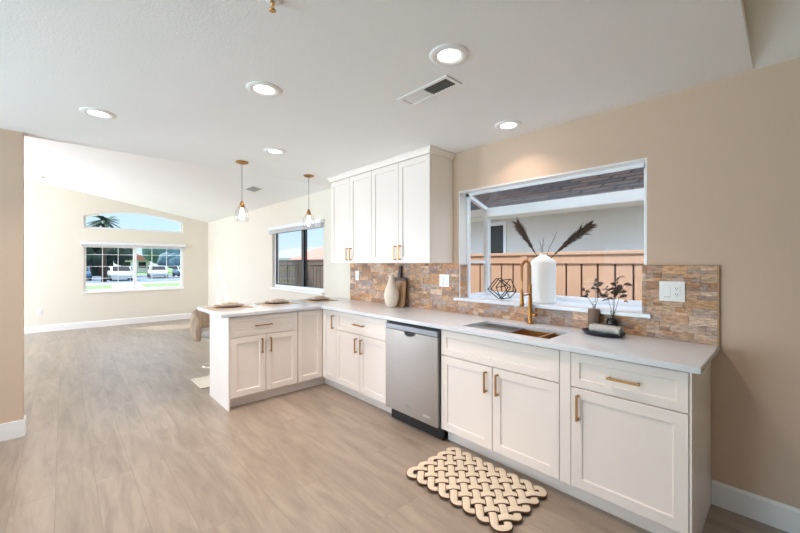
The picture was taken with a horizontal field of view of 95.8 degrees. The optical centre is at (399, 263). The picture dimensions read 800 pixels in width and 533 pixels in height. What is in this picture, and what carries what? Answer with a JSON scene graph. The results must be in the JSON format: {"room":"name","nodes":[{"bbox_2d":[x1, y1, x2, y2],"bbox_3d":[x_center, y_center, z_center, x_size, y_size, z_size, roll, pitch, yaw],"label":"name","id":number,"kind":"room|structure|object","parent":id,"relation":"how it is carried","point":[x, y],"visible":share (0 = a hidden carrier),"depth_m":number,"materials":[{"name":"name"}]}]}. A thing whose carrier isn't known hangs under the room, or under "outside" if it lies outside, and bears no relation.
{"room":"kitchen","nodes":[
{"label":"kitchen","id":0,"kind":"room"},
{"bbox_2d":[0,128,25,441],"bbox_3d":[-4.334,0.167,1.732,3.537,2.432,0.129,0,0,-43],"label":"wall","id":1,"kind":"structure","parent":0,"point":[11,142],"depth_m":2.85,"materials":[{"name":"paint"}]},
{"bbox_2d":[24,179,207,326],"bbox_3d":[-7.411,-0.442,7.138,6.600,4.350,0.100,0,0,-43],"label":"wall","id":2,"kind":"structure","parent":0,"point":[54,229],"depth_m":7.64,"materials":[{"name":"paint"}]},
{"bbox_2d":[24,313,191,333],"bbox_3d":[-7.336,1.315,7.130,6.500,0.135,0.014,0,0,-43],"label":"baseboard","id":3,"kind":"structure","parent":2,"relation":"attached to","point":[79,325],"depth_m":7.90,"materials":[{"name":"paint"}]},
{"bbox_2d":[82,244,183,292],"bbox_3d":[-6.079,0.112,8.357,1.902,1.057,0.130,0,0,-43],"label":"window","id":4,"kind":"structure","parent":2,"relation":"in","point":[134,266],"depth_m":8.32,"materials":[{"name":"white plastic"}]},
{"bbox_2d":[80,241,184,248],"bbox_3d":[-6.042,-0.406,8.303,1.942,0.122,0.059,0,0,-43],"label":"window blind","id":5,"kind":"object","parent":4,"relation":"attached to","point":[96,244],"visible":1,"depth_m":8.21,"materials":[{"name":"white plastic"}]},
{"bbox_2d":[84,212,181,232],"bbox_3d":[-6.101,-0.965,8.371,1.850,0.425,0.060,0,0,-43],"label":"window","id":6,"kind":"structure","parent":2,"relation":"in","point":[107,213],"depth_m":8.31,"materials":[{"name":"white plastic"}]},
{"bbox_2d":[0,0,752,222],"bbox_3d":[-3.901,-1.705,3.442,6.500,1.313,10.094,0,0,-43],"label":"ceiling","id":7,"kind":"structure","parent":0,"point":[174,75],"depth_m":2.05,"materials":[{"name":"paint"}]},
{"bbox_2d":[79,107,115,118],"bbox_3d":[-2.107,-1.043,2.523,0.200,0.012,0.200,0,0,-43],"label":"recessed light","id":8,"kind":"object","parent":7,"relation":"in","point":[90,111],"visible":1,"depth_m":2.51,"materials":[{"name":"white"}]},
{"bbox_2d":[235,160,247,219],"bbox_3d":[-1.632,-0.740,3.734,0.140,0.616,0.140,0,0,-43],"label":"pendant lamp","id":9,"kind":"object","parent":7,"relation":"hanging from","point":[242,162],"visible":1,"depth_m":3.72,"materials":[{"name":"glass"}]},
{"bbox_2d":[239,201,244,207],"bbox_3d":[-1.632,-0.608,3.734,0.052,0.073,0.052,0,0,-43],"label":"socket","id":10,"kind":"object","parent":9,"relation":"attached to","point":[241,205],"depth_m":3.72,"materials":[{"name":"gold metal"}]},
{"bbox_2d":[244,185,262,191],"bbox_3d":[-2.270,-1.153,5.607,0.178,0.040,0.340,0,0,-43],"label":"ceiling vent","id":11,"kind":"object","parent":7,"relation":"in","point":[252,188],"visible":1,"depth_m":5.59,"materials":[{"name":"metal"}]},
{"bbox_2d":[246,81,280,96],"bbox_3d":[-0.819,-1.043,2.175,0.200,0.012,0.200,0,0,-43],"label":"recessed light","id":12,"kind":"object","parent":7,"relation":"in","point":[260,88],"visible":1,"depth_m":2.16,"materials":[{"name":"white plastic"}]},
{"bbox_2d":[265,0,280,12],"bbox_3d":[-0.505,-1.024,1.434,0.064,0.047,0.064,0,0,-43],"label":"sprinkler","id":13,"kind":"object","parent":7,"relation":"attached to","point":[272,3],"visible":1,"depth_m":1.43,"materials":[{"name":"metal"}]},
{"bbox_2d":[264,148,285,154],"bbox_3d":[-1.167,-1.043,3.376,0.200,0.012,0.200,0,0,-43],"label":"recessed light","id":14,"kind":"object","parent":7,"relation":"in","point":[276,151],"visible":1,"depth_m":3.36,"materials":[{"name":"white"}]},
{"bbox_2d":[303,174,313,225],"bbox_3d":[-1.089,-0.740,4.315,0.140,0.616,0.140,0,0,-43],"label":"pendant lamp","id":15,"kind":"object","parent":7,"relation":"hanging from","point":[304,175],"visible":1,"depth_m":4.30,"materials":[{"name":"white"}]},
{"bbox_2d":[397,75,461,105],"bbox_3d":[0.171,-1.045,2.205,0.140,0.008,0.406,0,0,-43],"label":"ceiling vent","id":16,"kind":"object","parent":7,"relation":"in","point":[445,83],"visible":1,"depth_m":2.19,"materials":[{"name":"metal"}]},
{"bbox_2d":[429,43,468,66],"bbox_3d":[0.247,-1.043,1.821,0.200,0.012,0.200,0,0,-43],"label":"recessed light","id":17,"kind":"object","parent":7,"relation":"in","point":[448,54],"visible":1,"depth_m":1.80,"materials":[{"name":"paint"}]},
{"bbox_2d":[494,120,521,130],"bbox_3d":[0.819,-1.043,2.741,0.200,0.012,0.200,0,0,-43],"label":"recessed light","id":18,"kind":"object","parent":7,"relation":"in","point":[507,124],"visible":1,"depth_m":2.72,"materials":[{"name":"white plastic"}]},
{"bbox_2d":[0,319,787,532],"bbox_3d":[-2.834,1.443,2.296,6.700,0.120,13.424,0,0,-43],"label":"floor","id":19,"kind":"structure","parent":0,"point":[120,437],"depth_m":2.55,"materials":[{"name":"brown wood"}]},
{"bbox_2d":[190,309,209,388],"bbox_3d":[-2.196,0.952,4.296,0.535,0.863,0.478,0,0,-43],"label":"bar stool","id":20,"kind":"object","parent":19,"relation":"on","point":[199,320],"visible":0.45,"depth_m":4.13,"materials":[{"name":"beige fabric"}]},
{"bbox_2d":[210,311,296,411],"bbox_3d":[-1.530,0.941,3.809,0.703,0.884,0.620,0,0,-43],"label":"base cabinet","id":21,"kind":"object","parent":19,"relation":"on","point":[253,358],"visible":0.98,"depth_m":3.58,"materials":[{"name":"paint"}]},
{"bbox_2d":[197,297,719,373],"bbox_3d":[-0.182,0.484,2.978,1.688,0.030,4.072,0,0,-43],"label":"countertop","id":22,"kind":"structure","parent":21,"relation":"on","point":[690,357],"depth_m":2.41,"materials":[{"name":"stone"}]},
{"bbox_2d":[204,305,251,309],"bbox_3d":[-1.826,0.466,3.847,0.390,0.006,0.330,0,0,-43],"label":"placemat","id":23,"kind":"object","parent":22,"relation":"on","point":[241,306],"visible":0.74,"depth_m":3.79,"materials":[{"name":"beige wicker"}]},
{"bbox_2d":[214,303,243,307],"bbox_3d":[-1.819,0.452,3.854,0.290,0.020,0.290,0,0,-43],"label":"dinner plate","id":24,"kind":"object","parent":23,"relation":"on","point":[240,304],"visible":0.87,"depth_m":3.79,"materials":[{"name":"ceramic"}]},
{"bbox_2d":[220,302,238,305],"bbox_3d":[-1.819,0.429,3.854,0.170,0.026,0.102,0,0,-43],"label":"napkin","id":25,"kind":"object","parent":24,"relation":"on","point":[226,303],"visible":1,"depth_m":3.82,"materials":[{"name":"fabric"}]},
{"bbox_2d":[254,302,297,305],"bbox_3d":[-1.438,0.466,4.208,0.390,0.006,0.330,0,0,-43],"label":"placemat","id":26,"kind":"object","parent":22,"relation":"on","point":[264,303],"visible":0.74,"depth_m":4.17,"materials":[{"name":"beige wicker"}]},
{"bbox_2d":[264,300,289,303],"bbox_3d":[-1.431,0.452,4.215,0.290,0.020,0.290,0,0,-43],"label":"dinner plate","id":27,"kind":"object","parent":26,"relation":"on","point":[280,302],"visible":0.81,"depth_m":4.18,"materials":[{"name":"ceramic"}]},
{"bbox_2d":[269,299,285,301],"bbox_3d":[-1.431,0.429,4.215,0.170,0.026,0.102,0,0,-43],"label":"napkin","id":28,"kind":"object","parent":27,"relation":"on","point":[270,300],"visible":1,"depth_m":4.18,"materials":[{"name":"fabric"}]},
{"bbox_2d":[298,299,334,301],"bbox_3d":[-1.043,0.466,4.577,0.390,0.006,0.330,0,0,-43],"label":"placemat","id":29,"kind":"object","parent":22,"relation":"on","point":[304,300],"visible":0.74,"depth_m":4.51,"materials":[{"name":"beige wicker"}]},
{"bbox_2d":[307,297,328,299],"bbox_3d":[-1.036,0.452,4.583,0.290,0.020,0.290,0,0,-43],"label":"dinner plate","id":30,"kind":"object","parent":29,"relation":"on","point":[326,297],"visible":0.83,"depth_m":4.52,"materials":[{"name":"ceramic"}]},
{"bbox_2d":[311,296,325,298],"bbox_3d":[-1.036,0.429,4.583,0.170,0.026,0.102,0,0,-43],"label":"napkin","id":31,"kind":"object","parent":30,"relation":"on","point":[312,297],"visible":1,"depth_m":4.54,"materials":[{"name":"fabric"}]},
{"bbox_2d":[384,275,398,307],"bbox_3d":[-0.091,0.296,3.858,0.162,0.346,0.162,0,0,-43],"label":"ceramic vase","id":32,"kind":"object","parent":22,"relation":"on","point":[391,293],"visible":1,"depth_m":3.81,"materials":[{"name":"white ceramic"}]},
{"bbox_2d":[396,280,405,306],"bbox_3d":[0.003,0.328,3.904,0.046,0.285,0.155,0,0,-43],"label":"cutting board","id":33,"kind":"object","parent":22,"relation":"on","point":[401,285],"visible":0.8,"depth_m":3.88,"materials":[{"name":"brown wood"}]},
{"bbox_2d":[394,266,407,306],"bbox_3d":[-0.011,0.248,3.960,0.062,0.444,0.240,0,0,-43],"label":"cutting board","id":34,"kind":"object","parent":22,"relation":"on","point":[399,277],"visible":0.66,"depth_m":3.95,"materials":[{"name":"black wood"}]},
{"bbox_2d":[520,260,538,323],"bbox_3d":[1.000,0.220,2.765,0.153,0.497,0.114,0,0,-43],"label":"kitchen faucet","id":35,"kind":"object","parent":22,"relation":"on","point":[530,314],"visible":1,"depth_m":2.80,"materials":[{"name":"gold metal"}]},
{"bbox_2d":[512,330,559,338],"bbox_3d":[0.820,0.587,2.602,0.343,0.201,0.668,0,0,-43],"label":"sink","id":36,"kind":"object","parent":22,"relation":"in","point":[521,332],"visible":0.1,"depth_m":2.65,"materials":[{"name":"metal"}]},
{"bbox_2d":[474,323,524,332],"bbox_3d":[0.711,0.492,2.719,0.333,0.010,0.320,0,0,-43],"label":"drying rack","id":37,"kind":"object","parent":36,"relation":"on","point":[503,328],"visible":0.64,"depth_m":2.75,"materials":[{"name":"silver metal"}]},
{"bbox_2d":[512,330,546,336],"bbox_3d":[0.781,0.594,2.643,0.343,0.187,0.554,0,0,-43],"label":"basin","id":38,"kind":"object","parent":36,"relation":"in","point":[522,332],"depth_m":2.68,"materials":[{"name":"brown metal"}]},
{"bbox_2d":[588,308,599,327],"bbox_3d":[1.341,0.371,2.499,0.076,0.195,0.076,0,0,-43],"label":"vase","id":39,"kind":"object","parent":22,"relation":"on","point":[593,314],"visible":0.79,"depth_m":2.47,"materials":[{"name":"brown ceramic"}]},
{"bbox_2d":[581,278,607,308],"bbox_3d":[1.349,0.207,2.496,0.076,0.215,0.182,0,0,-43],"label":"leafy sprig","id":40,"kind":"object","parent":39,"relation":"in","point":[598,284],"visible":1,"depth_m":2.49,"materials":[{"name":"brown plant"}]},
{"bbox_2d":[581,328,625,337],"bbox_3d":[1.322,0.454,2.355,0.164,0.029,0.264,0,0,-43],"label":"oval tray","id":41,"kind":"object","parent":22,"relation":"on","point":[585,330],"visible":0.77,"depth_m":2.29,"materials":[{"name":"black ceramic"}]},
{"bbox_2d":[589,323,623,334],"bbox_3d":[1.327,0.424,2.331,0.059,0.054,0.190,0,0,-34],"label":"rolled towel","id":42,"kind":"object","parent":41,"relation":"on","point":[595,327],"visible":0.98,"depth_m":2.31,"materials":[{"name":"white fabric"}]},
{"bbox_2d":[607,317,617,325],"bbox_3d":[1.420,0.394,2.418,0.066,0.150,0.066,0,0,-43],"label":"vase","id":43,"kind":"object","parent":22,"relation":"on","point":[613,321],"visible":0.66,"depth_m":2.39,"materials":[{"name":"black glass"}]},
{"bbox_2d":[601,276,631,317],"bbox_3d":[1.434,0.225,2.403,0.080,0.280,0.198,0,0,-43],"label":"leafy sprig","id":44,"kind":"object","parent":43,"relation":"in","point":[616,290],"visible":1,"depth_m":2.40,"materials":[{"name":"brown plant"}]},
{"bbox_2d":[294,308,342,390],"bbox_3d":[-0.857,0.941,4.272,0.909,0.884,0.859,0,0,-43],"label":"base cabinet","id":45,"kind":"object","parent":19,"relation":"on","point":[316,328],"visible":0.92,"depth_m":3.96,"materials":[{"name":"paint"}]},
{"bbox_2d":[336,311,391,412],"bbox_3d":[-0.186,0.941,3.743,0.648,0.884,0.827,0,0,-43],"label":"base cabinet","id":46,"kind":"object","parent":19,"relation":"on","point":[360,340],"visible":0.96,"depth_m":3.52,"materials":[{"name":"paint"}]},
{"bbox_2d":[386,321,444,439],"bbox_3d":[0.301,0.948,3.199,0.620,0.866,0.608,0,0,-43],"label":"dishwasher","id":47,"kind":"object","parent":19,"relation":"on","point":[413,352],"visible":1,"depth_m":2.95,"materials":[{"name":"silver metal"}]},
{"bbox_2d":[406,447,547,532],"bbox_3d":[0.460,1.366,2.262,0.526,0.032,0.757,0,0,-43],"label":"mat","id":48,"kind":"object","parent":19,"relation":"on","point":[520,505],"visible":1,"depth_m":2.19,"materials":[{"name":"beige wicker"}]},
{"bbox_2d":[441,330,565,492],"bbox_3d":[0.836,0.941,2.646,0.648,0.884,0.907,0,0,-43],"label":"base cabinet","id":49,"kind":"object","parent":19,"relation":"on","point":[500,399],"visible":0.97,"depth_m":2.39,"materials":[{"name":"paint"}]},
{"bbox_2d":[560,350,710,532],"bbox_3d":[1.353,0.941,2.090,0.648,0.884,0.609,0,0,-43],"label":"base cabinet","id":50,"kind":"object","parent":19,"relation":"on","point":[635,439],"visible":0.94,"depth_m":1.86,"materials":[{"name":"paint"}]},
{"bbox_2d":[208,57,799,508],"bbox_3d":[-0.419,0.308,4.545,0.100,2.850,13.424,0,0,-43],"label":"wall","id":51,"kind":"structure","parent":0,"point":[722,155],"depth_m":2.05,"materials":[{"name":"paint"}]},
{"bbox_2d":[270,225,323,294],"bbox_3d":[-1.669,-0.073,5.865,0.130,1.057,1.780,0,0,-43],"label":"window","id":52,"kind":"structure","parent":51,"relation":"in","point":[303,288],"depth_m":5.75,"materials":[{"name":"white plastic"}]},
{"bbox_2d":[268,219,323,233],"bbox_3d":[-1.728,-0.580,5.832,0.059,0.115,1.810,0,0,-43],"label":"window blind","id":53,"kind":"object","parent":52,"relation":"attached to","point":[317,223],"visible":1,"depth_m":5.70,"materials":[{"name":"white plastic"}]},
{"bbox_2d":[331,170,372,262],"bbox_3d":[-0.470,-0.509,4.256,0.363,1.015,0.798,0,0,-43],"label":"upper cabinet","id":54,"kind":"object","parent":51,"relation":"attached to","point":[351,197],"visible":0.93,"depth_m":4.12,"materials":[{"name":"paint"}]},
{"bbox_2d":[372,153,452,262],"bbox_3d":[0.089,-0.509,3.656,0.363,1.015,0.838,0,0,-43],"label":"upper cabinet","id":55,"kind":"object","parent":51,"relation":"attached to","point":[412,199],"visible":0.98,"depth_m":3.44,"materials":[{"name":"paint"}]},
{"bbox_2d":[327,145,454,182],"bbox_3d":[-0.182,-1.020,3.950,0.359,0.055,1.700,0,0,-43],"label":"crown molding","id":56,"kind":"structure","parent":55,"relation":"attached to","point":[428,149],"depth_m":3.54,"materials":[{"name":"paint"}]},
{"bbox_2d":[350,263,716,344],"bbox_3d":[0.618,0.234,3.414,0.108,0.470,3.605,0,0,-43],"label":"backsplash","id":57,"kind":"structure","parent":51,"relation":"attached to","point":[694,320],"depth_m":2.61,"materials":[{"name":"stone"}]},
{"bbox_2d":[355,271,358,280],"bbox_3d":[-0.541,0.155,4.572,0.009,0.122,0.078,0,0,-43],"label":"light switch","id":58,"kind":"object","parent":57,"relation":"attached to","point":[356,272],"visible":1,"depth_m":4.56,"materials":[{"name":"white plastic"}]},
{"bbox_2d":[439,274,448,286],"bbox_3d":[0.432,0.168,3.527,0.009,0.122,0.125,0,0,-43],"label":"double switch","id":59,"kind":"object","parent":57,"relation":"attached to","point":[443,278],"visible":1,"depth_m":3.53,"materials":[{"name":"white plastic"}]},
{"bbox_2d":[659,281,684,301],"bbox_3d":[1.660,0.171,2.208,0.009,0.122,0.128,0,0,-43],"label":"double outlet","id":60,"kind":"object","parent":57,"relation":"attached to","point":[674,291],"visible":1,"depth_m":2.20,"materials":[{"name":"white plastic"}]},
{"bbox_2d":[673,286,679,296],"bbox_3d":[1.674,0.171,2.188,0.003,0.068,0.034,0,0,-43],"label":"receptacle","id":61,"kind":"object","parent":60,"relation":"attached to","point":[676,289],"depth_m":2.19,"materials":[{"name":"white plastic"}]},
{"bbox_2d":[459,158,646,296],"bbox_3d":[1.108,-0.179,2.905,0.100,1.000,1.506,0,0,-43],"label":"trim","id":62,"kind":"structure","parent":51,"relation":"attached to","point":[462,194],"depth_m":2.96,"materials":[{"name":"paint"}]},
{"bbox_2d":[454,163,651,318],"bbox_3d":[1.219,-0.163,3.009,0.495,1.019,1.566,0,0,-43],"label":"window","id":63,"kind":"structure","parent":51,"relation":"in","point":[633,308],"depth_m":3.05,"materials":[{"name":"plastic"}]},
{"bbox_2d":[488,278,515,298],"bbox_3d":[0.913,0.225,3.217,0.162,0.187,0.265,0,0,-43],"label":"wire sculpture","id":64,"kind":"object","parent":63,"relation":"on","point":[501,280],"visible":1,"depth_m":3.21,"materials":[{"name":"black metal"}]},
{"bbox_2d":[531,253,555,302],"bbox_3d":[1.178,0.119,2.976,0.196,0.402,0.196,0,0,-43],"label":"vase","id":65,"kind":"object","parent":63,"relation":"on","point":[543,270],"visible":0.94,"depth_m":2.89,"materials":[{"name":"white ceramic"}]},
{"bbox_2d":[512,217,537,256],"bbox_3d":[1.069,-0.196,3.068,0.046,0.436,0.288,0,0,-43],"label":"feather plume","id":66,"kind":"object","parent":65,"relation":"in","point":[519,228],"visible":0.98,"depth_m":3.09},
{"bbox_2d":[551,221,595,257],"bbox_3d":[1.325,-0.158,2.823,0.044,0.360,0.428,0,0,-43],"label":"feather plume","id":67,"kind":"object","parent":65,"relation":"in","point":[580,232],"visible":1,"depth_m":2.77},
{"bbox_2d":[717,265,719,345],"bbox_3d":[1.698,0.239,2.185,0.018,0.459,0.350,0,0,-43],"label":"trim","id":68,"kind":"structure","parent":51,"relation":"attached to","point":[718,266],"depth_m":2.06,"materials":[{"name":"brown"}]},
{"bbox_2d":[711,479,799,532],"bbox_3d":[2.920,1.315,0.876,0.014,0.135,3.302,0,0,-43],"label":"baseboard","id":69,"kind":"structure","parent":51,"relation":"attached to","point":[776,514],"depth_m":1.94,"materials":[{"name":"paint"}]},
{"bbox_2d":[743,0,748,33],"bbox_3d":[-0.478,-1.690,-0.234,6.500,1.183,0.050,0,0,-43],"label":"wall","id":70,"kind":"structure","parent":0,"point":[743,0],"depth_m":1.61,"materials":[{"name":"paint"}]},
{"bbox_2d":[745,0,799,69],"bbox_3d":[0.605,-1.705,-1.397,6.500,1.313,3.130,0,0,-43],"label":"vault","id":71,"kind":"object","parent":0,"point":[773,25],"visible":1,"depth_m":1.71,"materials":[{"name":"paint"}]},
{"label":"outside","id":72,"kind":"structure","parent":0,"visible":0},
{"bbox_2d":[112,284,143,287],"bbox_3d":[-15.396,1.747,20.848,1.895,0.030,23.698,0,0,-39],"label":"driveway","id":73,"kind":"structure","parent":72,"point":[116,285],"depth_m":27.05,"materials":[{"name":"concrete"}]},
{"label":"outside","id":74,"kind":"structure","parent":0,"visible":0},
{"bbox_2d":[86,268,179,288],"bbox_3d":[-38.884,1.998,45.777,160.000,0.470,200.000,0,0,-43],"label":"ground","id":75,"kind":"structure","parent":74,"point":[169,270],"depth_m":28.78,"materials":[{"name":"green plant"}]},
{"bbox_2d":[86,261,112,275],"bbox_3d":[-45.532,0.409,48.514,11.000,2.688,2.304,0,0,-43],"label":"hedge","id":76,"kind":"object","parent":75,"relation":"on","point":[110,263],"visible":0.12,"depth_m":50.32,"materials":[{"name":"green plant"}]},
{"bbox_2d":[114,254,149,271],"bbox_3d":[-53.986,-0.117,72.707,6.000,3.700,9.000,0,0,-43],"label":"house","id":77,"kind":"structure","parent":75,"relation":"on","point":[142,263],"depth_m":70.29,"materials":[{"name":"white"}]},
{"bbox_2d":[141,247,179,263],"bbox_3d":[-45.251,-1.677,70.078,8.415,6.834,8.342,0,0,-43],"label":"street tree","id":78,"kind":"object","parent":75,"relation":"on","point":[151,255],"visible":0.28,"depth_m":66.92,"materials":[{"name":"green plant"}]},
{"bbox_2d":[279,247,317,259],"bbox_3d":[-9.255,-0.142,43.307,11.000,3.750,19.000,0,0,-43],"label":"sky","id":79,"kind":"structure","parent":75,"relation":"on","point":[286,254],"depth_m":42.56,"materials":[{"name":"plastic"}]},
{"bbox_2d":[289,247,322,259],"bbox_3d":[-3.665,0.358,21.457,5.000,2.750,4.600,0,0,-43],"label":"house","id":80,"kind":"structure","parent":75,"relation":"on","point":[317,253],"depth_m":21.29,"materials":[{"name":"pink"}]},
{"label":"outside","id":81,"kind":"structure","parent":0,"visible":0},
{"bbox_3d":[3.746,1.748,4.855,6.380,0.029,26.000,0,0,-43],"label":"yard","id":82,"kind":"structure","parent":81,"visible":0},
{"bbox_2d":[279,259,322,286],"bbox_3d":[-3.094,0.821,9.567,0.110,1.825,8.780,0,0,-43],"label":"fence","id":83,"kind":"object","parent":82,"relation":"on","point":[289,270],"visible":0.11,"depth_m":8.87,"materials":[{"name":"brown wood"}]},
{"bbox_2d":[471,167,643,253],"bbox_3d":[6.566,-0.456,6.251,6.850,4.378,11.000,0,0,-43],"label":"house","id":84,"kind":"structure","parent":82,"relation":"on","point":[619,226],"depth_m":6.21,"materials":[{"name":"paint"}]},
{"bbox_2d":[471,250,643,300],"bbox_3d":[2.569,0.800,3.486,0.110,1.865,7.600,0,0,-43],"label":"fence","id":85,"kind":"object","parent":82,"relation":"on","point":[575,271],"visible":0.2,"depth_m":4.07,"materials":[{"name":"brown wood"}]},
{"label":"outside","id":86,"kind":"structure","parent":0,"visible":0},
{"bbox_2d":[86,281,179,285],"bbox_3d":[-24.573,1.748,30.409,120.000,0.029,3.000,0,0,-43],"label":"sidewalk","id":87,"kind":"structure","parent":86,"point":[167,281],"depth_m":31.09,"materials":[{"name":"concrete"}]},
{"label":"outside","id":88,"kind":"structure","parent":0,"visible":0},
{"bbox_2d":[86,274,179,283],"bbox_3d":[-30.795,1.752,44.428,130.000,0.019,25.000,0,0,-43],"label":"street","id":89,"kind":"structure","parent":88,"point":[170,277],"depth_m":39.02,"materials":[{"name":"grey asphalt"}]},
{"bbox_2d":[86,267,91,280],"bbox_3d":[-32.899,1.014,37.003,1.920,1.459,4.400,0,0,-43],"label":"parked car","id":90,"kind":"object","parent":89,"relation":"on","point":[88,273],"visible":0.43,"depth_m":36.27,"materials":[{"name":"blue paint"}]},
{"bbox_2d":[86,246,108,273],"bbox_3d":[-36.448,-0.715,42.654,3.223,4.905,3.277,0,0,-43],"label":"street tree","id":91,"kind":"object","parent":89,"relation":"on","point":[95,259],"visible":0.45,"depth_m":41.94,"materials":[{"name":"green plant"}]},
{"bbox_2d":[86,215,120,281],"bbox_3d":[-28.033,-1.376,34.093,2.772,6.233,2.959,0,0,19],"label":"palm tree","id":92,"kind":"object","parent":89,"relation":"on","point":[105,222],"visible":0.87,"depth_m":33.94,"materials":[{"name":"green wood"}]},
{"bbox_2d":[98,246,113,275],"bbox_3d":[-40.688,-0.914,49.473,3.277,5.304,3.432,0,0,-43],"label":"street tree","id":93,"kind":"object","parent":89,"relation":"on","point":[108,258],"visible":0.05,"depth_m":49.26,"materials":[{"name":"green plant"}]},
{"bbox_2d":[106,247,132,265],"bbox_3d":[-36.847,-0.596,47.645,3.232,4.667,3.537,0,0,-43],"label":"street tree","id":94,"kind":"object","parent":89,"relation":"on","point":[121,254],"visible":0.73,"depth_m":46.76,"materials":[{"name":"green plant"}]},
{"bbox_2d":[107,267,132,280],"bbox_3d":[-28.890,1.014,37.320,1.920,1.459,4.400,0,0,-43],"label":"parked car","id":95,"kind":"object","parent":89,"relation":"on","point":[113,272],"visible":0.8,"depth_m":36.09,"materials":[{"name":"white paint"}]},
{"bbox_2d":[147,266,167,277],"bbox_3d":[-29.334,1.014,43.739,1.920,1.459,4.400,0,0,-38],"label":"parked car","id":96,"kind":"object","parent":89,"relation":"on","point":[152,270],"visible":0.92,"depth_m":42.38,"materials":[{"name":"white paint"}]},
{"bbox_2d":[157,252,179,268],"bbox_3d":[-33.568,0.038,53.530,3.899,3.396,3.766,0,0,-43],"label":"street tree","id":97,"kind":"object","parent":89,"relation":"on","point":[172,261],"visible":0.73,"depth_m":52.18,"materials":[{"name":"blue plant"}]},
{"bbox_2d":[172,266,179,275],"bbox_3d":[-27.820,1.014,46.515,1.920,1.459,4.400,0,0,-43],"label":"parked car","id":98,"kind":"object","parent":89,"relation":"on","point":[176,270],"visible":0.43,"depth_m":45.66,"materials":[{"name":"blue paint"}]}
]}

